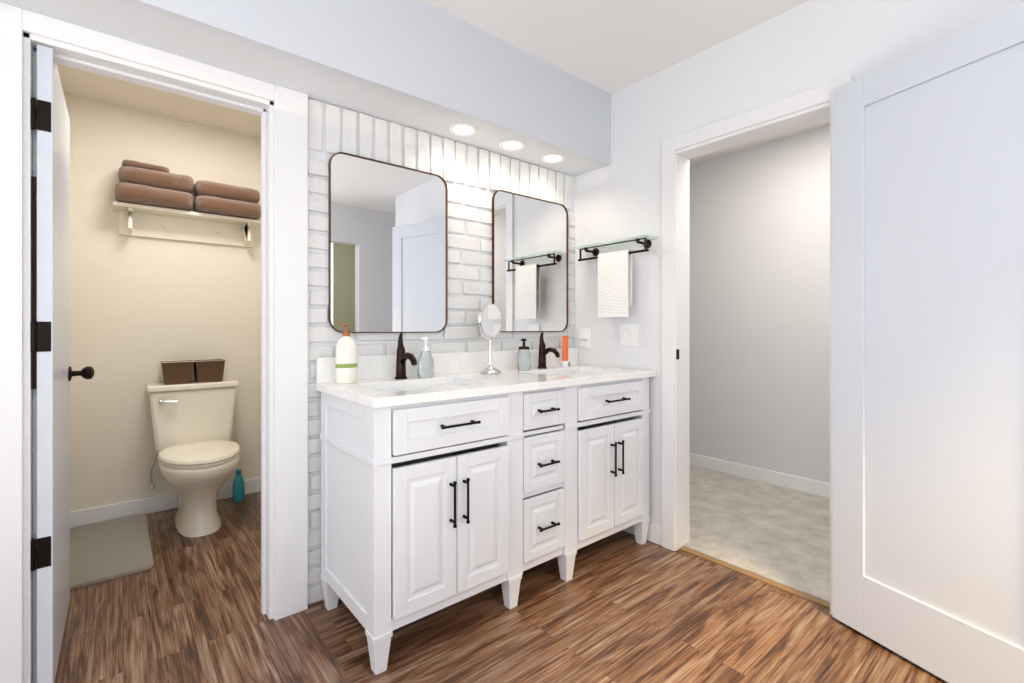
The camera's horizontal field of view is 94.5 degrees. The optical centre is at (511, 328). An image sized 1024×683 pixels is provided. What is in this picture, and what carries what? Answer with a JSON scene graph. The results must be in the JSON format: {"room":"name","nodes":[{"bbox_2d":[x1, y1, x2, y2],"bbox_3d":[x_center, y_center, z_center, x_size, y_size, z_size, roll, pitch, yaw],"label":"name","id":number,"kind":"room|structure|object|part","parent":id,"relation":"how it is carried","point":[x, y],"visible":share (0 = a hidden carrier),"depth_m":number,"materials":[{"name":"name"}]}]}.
{"room":"bathroom","nodes":[
{"label":"bathroom","id":0,"kind":"room"},
{"bbox_2d":[64,94,260,511],"bbox_3d":[-1.088,-0.105,1.827,1.200,2.430,0.002,0,0,-40],"label":"wall","id":1,"kind":"structure","parent":0,"point":[141,308],"depth_m":1.64,"materials":[{"name":"beige paint"}]},
{"bbox_2d":[113,201,260,247],"bbox_3d":[-1.970,-0.625,2.920,0.750,0.160,0.146,0,0,-40],"label":"wall shelf","id":2,"kind":"object","parent":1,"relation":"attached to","point":[154,222],"visible":1,"depth_m":2.92,"materials":[{"name":"beige wood"}]},
{"bbox_2d":[115,160,260,219],"bbox_3d":[-1.944,-0.830,2.889,0.737,0.239,0.200,0,0,-40],"label":"towels","id":3,"kind":"object","parent":2,"relation":"on","point":[142,183],"visible":0.96,"depth_m":2.78,"materials":[{"name":"brown fabric"}]},
{"bbox_2d":[0,0,610,176],"bbox_3d":[-1.037,-1.123,1.531,3.920,0.395,0.280,0,0,-40],"label":"soffit","id":4,"kind":"structure","parent":0,"point":[420,65],"depth_m":1.86,"materials":[{"name":"white paint"}]},
{"bbox_2d":[449,123,477,135],"bbox_3d":[-0.226,-0.921,2.204,0.135,0.006,0.135,0,0,-40],"label":"recessed light","id":5,"kind":"object","parent":4,"relation":"in","point":[461,129],"visible":1,"depth_m":2.20,"materials":[{"name":"white paint"}]},
{"bbox_2d":[499,140,524,150],"bbox_3d":[0.000,-0.921,2.392,0.135,0.006,0.135,0,0,-40],"label":"recessed light","id":6,"kind":"object","parent":4,"relation":"in","point":[511,145],"visible":1,"depth_m":2.39,"materials":[{"name":"white paint"}]},
{"bbox_2d":[541,154,564,163],"bbox_3d":[0.223,-0.921,2.577,0.135,0.006,0.135,0,0,-40],"label":"recessed light","id":7,"kind":"object","parent":4,"relation":"in","point":[553,158],"visible":1,"depth_m":2.58,"materials":[{"name":"white paint"}]},
{"bbox_2d":[308,97,573,604],"bbox_3d":[-1.118,-0.105,1.723,4.040,2.430,0.120,0,0,-40],"label":"wall","id":8,"kind":"structure","parent":0,"point":[323,155],"depth_m":2.25,"materials":[{"name":"ceramic tile"},{"name":"grout"}]},
{"bbox_2d":[0,2,307,682],"bbox_3d":[-1.201,0.080,1.650,0.890,2.060,0.163,0,0,-40],"label":"trim","id":9,"kind":"structure","parent":8,"relation":"attached to","point":[281,111],"depth_m":1.60,"materials":[{"name":"white paint"}]},
{"bbox_2d":[31,44,93,682],"bbox_3d":[-1.575,0.127,1.680,0.123,1.943,0.650,0,0,-40],"label":"door","id":10,"kind":"structure","parent":9,"relation":"attached to","point":[52,373],"depth_m":1.43,"materials":[{"name":"white paint"}]},
{"bbox_3d":[-1.726,0.180,1.900,0.076,0.055,0.056,0,0,-40],"label":"knob","id":11,"kind":"part","parent":10,"relation":"part of","materials":[{"name":"black metal"}]},
{"bbox_2d":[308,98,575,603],"bbox_3d":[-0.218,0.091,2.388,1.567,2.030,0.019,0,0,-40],"label":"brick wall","id":12,"kind":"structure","parent":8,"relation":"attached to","point":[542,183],"depth_m":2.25,"materials":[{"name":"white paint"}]},
{"bbox_2d":[329,152,447,332],"bbox_3d":[-0.531,-0.355,2.111,0.560,0.750,0.014,0,0,-40],"label":"mirror","id":13,"kind":"object","parent":12,"relation":"attached to","point":[388,247],"visible":0.96,"depth_m":2.09,"materials":[{"name":"brown mirror"}]},
{"bbox_2d":[492,190,567,331],"bbox_3d":[0.116,-0.355,2.647,0.560,0.750,0.014,0,0,-40],"label":"mirror","id":14,"kind":"object","parent":12,"relation":"attached to","point":[529,264],"visible":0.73,"depth_m":2.63,"materials":[{"name":"brown mirror"}]},
{"bbox_2d":[316,348,577,383],"bbox_3d":[-0.194,0.168,2.380,1.528,0.099,0.020,0,0,-40],"label":"backsplash","id":15,"kind":"structure","parent":8,"relation":"attached to","point":[368,367],"depth_m":2.26,"materials":[{"name":"white stone"}]},
{"bbox_2d":[56,0,829,163],"bbox_3d":[0.593,-1.355,0.726,5.600,0.130,6.800,0,0,-40],"label":"ceiling","id":16,"kind":"structure","parent":0,"point":[611,47],"depth_m":2.16,"materials":[{"name":"white paint"}]},
{"bbox_2d":[55,491,947,682],"bbox_3d":[-0.078,1.135,0.266,4.180,0.050,6.950,0,0,-40],"label":"floor","id":17,"kind":"structure","parent":0,"point":[621,606],"depth_m":1.73,"materials":[{"name":"brown wood"}]},
{"bbox_2d":[70,514,153,589],"bbox_3d":[-2.040,1.099,2.387,0.340,0.019,0.800,0,0,-40],"label":"bath mat","id":18,"kind":"object","parent":17,"relation":"on","point":[102,551],"visible":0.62,"depth_m":2.32,"materials":[{"name":"beige fabric"}]},
{"bbox_2d":[70,477,260,528],"bbox_3d":[-2.028,1.062,2.959,1.200,0.095,0.015,0,0,-40],"label":"baseboard","id":19,"kind":"structure","parent":17,"relation":"on","point":[154,504],"depth_m":2.80,"materials":[{"name":"white paint"}]},
{"bbox_2d":[146,378,239,537],"bbox_3d":[-1.783,0.719,2.695,0.456,0.782,0.731,0,0,-40],"label":"toilet","id":20,"kind":"object","parent":17,"relation":"on","point":[197,449],"visible":0.98,"depth_m":2.70,"materials":[{"name":"white ceramic"}]},
{"bbox_3d":[-2.057,0.681,2.786,0.128,0.547,0.241,0,0,-40],"label":"lever","id":21,"kind":"part","parent":20,"relation":"part of","materials":[{"name":"silver metal"}]},
{"bbox_3d":[-1.942,0.541,2.887,0.432,0.353,0.192,0,0,-40],"label":"tank","id":22,"kind":"part","parent":20,"relation":"part of","materials":[{"name":"white ceramic"}]},
{"bbox_2d":[160,359,225,384],"bbox_3d":[-1.944,0.261,2.889,0.322,0.131,0.172,0,0,-40],"label":"basket","id":23,"kind":"object","parent":20,"relation":"on","point":[181,371],"visible":1,"depth_m":2.84,"materials":[{"name":"brown wicker"}]},
{"bbox_3d":[-1.940,0.346,2.885,0.456,0.036,0.213,0,0,-40],"label":"tank lid","id":24,"kind":"part","parent":20,"relation":"part of","materials":[{"name":"white ceramic"}]},
{"bbox_3d":[-1.717,0.689,2.616,0.384,0.049,0.525,0,0,-40],"label":"seat","id":25,"kind":"part","parent":20,"relation":"part of","materials":[{"name":"white plastic"}]},
{"bbox_2d":[233,469,244,502],"bbox_3d":[-1.750,1.006,3.031,0.068,0.207,0.048,0,0,-40],"label":"bottle","id":26,"kind":"object","parent":17,"relation":"on","point":[238,490],"visible":1,"depth_m":3.02,"materials":[{"name":"teal plastic"}]},
{"bbox_2d":[316,376,655,674],"bbox_3d":[-0.012,0.680,2.151,1.502,0.860,0.560,0,0,-40],"label":"bathroom vanity","id":27,"kind":"object","parent":17,"relation":"on","point":[457,477],"depth_m":1.76,"materials":[{"name":"white paint"}]},
{"bbox_2d":[316,364,655,403],"bbox_3d":[-0.021,0.233,2.172,1.528,0.031,0.560,0,0,-40],"label":"countertop","id":28,"kind":"structure","parent":27,"relation":"on","point":[362,389],"depth_m":1.94,"materials":[{"name":"white stone"}]},
{"bbox_2d":[335,324,356,383],"bbox_3d":[-0.657,0.100,1.879,0.085,0.235,0.055,0,0,-40],"label":"lotion bottle","id":29,"kind":"object","parent":28,"relation":"on","point":[346,360],"visible":1,"depth_m":1.85,"materials":[{"name":"white plastic"}]},
{"bbox_2d":[392,333,419,379],"bbox_3d":[-0.448,0.118,2.011,0.054,0.199,0.157,0,0,-40],"label":"faucet","id":30,"kind":"object","parent":28,"relation":"on","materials":[{"name":"brown metal"}]},
{"bbox_2d":[417,337,433,377],"bbox_3d":[-0.381,0.127,2.095,0.080,0.180,0.052,0,0,-40],"label":"soap dispenser","id":31,"kind":"object","parent":28,"relation":"on","point":[425,368],"visible":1,"depth_m":2.08,"materials":[{"name":"white plastic"}]},
{"bbox_2d":[372,380,479,391],"bbox_3d":[-0.340,0.300,1.882,0.494,0.128,0.334,0,0,-40],"label":"sink","id":32,"kind":"object","parent":28,"relation":"in","point":[423,383],"depth_m":2.03,"materials":[{"name":"white ceramic"}]},
{"bbox_2d":[478,304,501,373],"bbox_3d":[-0.105,0.049,2.311,0.182,0.337,0.108,0,0,-40],"label":"makeup mirror","id":33,"kind":"object","parent":28,"relation":"on","point":[490,321],"visible":1,"depth_m":2.30,"materials":[{"name":"silver metal"}]},
{"bbox_2d":[517,338,529,369],"bbox_3d":[0.062,0.135,2.469,0.068,0.165,0.068,0,0,-40],"label":"soap dispenser","id":34,"kind":"object","parent":28,"relation":"on","point":[523,358],"visible":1,"depth_m":2.44,"materials":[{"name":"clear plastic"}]},
{"bbox_2d":[536,332,561,367],"bbox_3d":[0.199,0.118,2.548,0.054,0.199,0.157,0,0,-40],"label":"faucet","id":35,"kind":"object","parent":28,"relation":"on","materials":[{"name":"brown metal"}]},
{"bbox_2d":[520,368,591,375],"bbox_3d":[0.306,0.300,2.418,0.494,0.128,0.334,0,0,-40],"label":"sink","id":36,"kind":"object","parent":28,"relation":"in","point":[571,371],"depth_m":2.56,"materials":[{"name":"white ceramic"}]},
{"bbox_2d":[562,336,567,366],"bbox_3d":[0.303,0.130,2.695,0.052,0.175,0.035,0,0,-40],"label":"tube","id":37,"kind":"object","parent":28,"relation":"on","point":[564,351],"visible":0.98,"depth_m":2.68,"materials":[{"name":"orange plastic"}]},
{"bbox_2d":[568,351,569,365],"bbox_3d":[0.326,0.175,2.746,0.030,0.085,0.023,0,0,-40],"label":"tube","id":38,"kind":"object","parent":28,"relation":"on","point":[568,358],"visible":0.46,"depth_m":2.74,"materials":[{"name":"white plastic"}]},
{"bbox_2d":[679,546,829,608],"bbox_3d":[1.065,1.107,2.134,0.035,0.006,0.663,0,0,-40],"label":"trim","id":39,"kind":"structure","parent":17,"relation":"on","point":[766,580],"depth_m":2.09,"materials":[{"name":"brown wood"}]},
{"bbox_2d":[683,465,829,602],"bbox_3d":[1.425,1.129,2.879,1.470,0.062,2.850,0,0,-40],"label":"floor","id":40,"kind":"structure","parent":0,"point":[778,534],"depth_m":2.60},
{"bbox_2d":[690,124,829,482],"bbox_3d":[1.946,-0.105,3.292,0.120,2.430,2.860,0,0,-40],"label":"wall","id":41,"kind":"structure","parent":0,"point":[760,306],"depth_m":3.36,"materials":[{"name":"white paint"}]},
{"bbox_2d":[690,453,829,497],"bbox_3d":[1.895,1.050,3.250,0.012,0.095,2.620,0,0,-40],"label":"baseboard","id":42,"kind":"structure","parent":41,"relation":"attached to","point":[810,486],"depth_m":3.37,"materials":[{"name":"white paint"}]},
{"bbox_2d":[574,0,1022,526],"bbox_3d":[1.177,-0.105,2.026,0.120,2.430,2.354,0,0,-40],"label":"wall","id":43,"kind":"structure","parent":0,"point":[808,45],"depth_m":2.37,"materials":[{"name":"white paint"}]},
{"bbox_2d":[579,328,589,347],"bbox_3d":[0.426,0.058,2.810,0.034,0.115,0.070,0,0,-40],"label":"electrical outlet plate","id":44,"kind":"object","parent":43,"relation":"attached to","point":[584,335],"visible":1,"depth_m":2.80,"materials":[{"name":"white plastic"}]},
{"bbox_2d":[573,234,658,261],"bbox_3d":[0.554,-0.428,2.585,0.124,0.080,0.500,0,0,-40],"label":"towel rail","id":45,"kind":"object","parent":43,"relation":"attached to","point":[646,243],"visible":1,"depth_m":2.54,"materials":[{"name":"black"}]},
{"bbox_2d":[598,249,631,316],"bbox_3d":[0.553,-0.237,2.551,0.038,0.354,0.200,0,0,-40],"label":"hanging towel","id":46,"kind":"object","parent":45,"relation":"hanging from","point":[614,283],"visible":0.96,"depth_m":2.53,"materials":[{"name":"white fabric"}]},
{"bbox_2d":[620,324,637,345],"bbox_3d":[0.632,0.035,2.575,0.016,0.120,0.115,0,0,-40],"label":"switch plate","id":47,"kind":"object","parent":43,"relation":"attached to","point":[628,334],"visible":1,"depth_m":2.57,"materials":[{"name":"white plastic"}]},
{"bbox_2d":[623,522,661,545],"bbox_3d":[0.573,1.062,2.651,0.012,0.095,0.612,0,0,-40],"label":"baseboard","id":48,"kind":"structure","parent":43,"relation":"attached to","point":[654,534],"depth_m":2.45,"materials":[{"name":"white paint"}]},
{"bbox_2d":[662,75,852,614],"bbox_3d":[1.074,0.077,2.141,0.140,2.065,0.813,0,0,-40],"label":"trim","id":49,"kind":"structure","parent":43,"relation":"attached to","point":[810,106],"depth_m":2.37,"materials":[{"name":"white paint"}]},
{"bbox_2d":[676,349,678,358],"bbox_3d":[0.828,0.130,2.366,0.023,0.050,0.003,0,0,-40],"label":"latch","id":50,"kind":"object","parent":49,"relation":"attached to","point":[677,353],"visible":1,"depth_m":2.36,"materials":[{"name":"black metal"}]},
{"bbox_2d":[832,0,1023,682],"bbox_3d":[1.355,0.096,1.501,0.035,2.005,0.660,0,0,-22],"label":"door","id":51,"kind":"structure","parent":43,"relation":"in","point":[927,357],"depth_m":1.51,"materials":[{"name":"white paint"}]}
]}

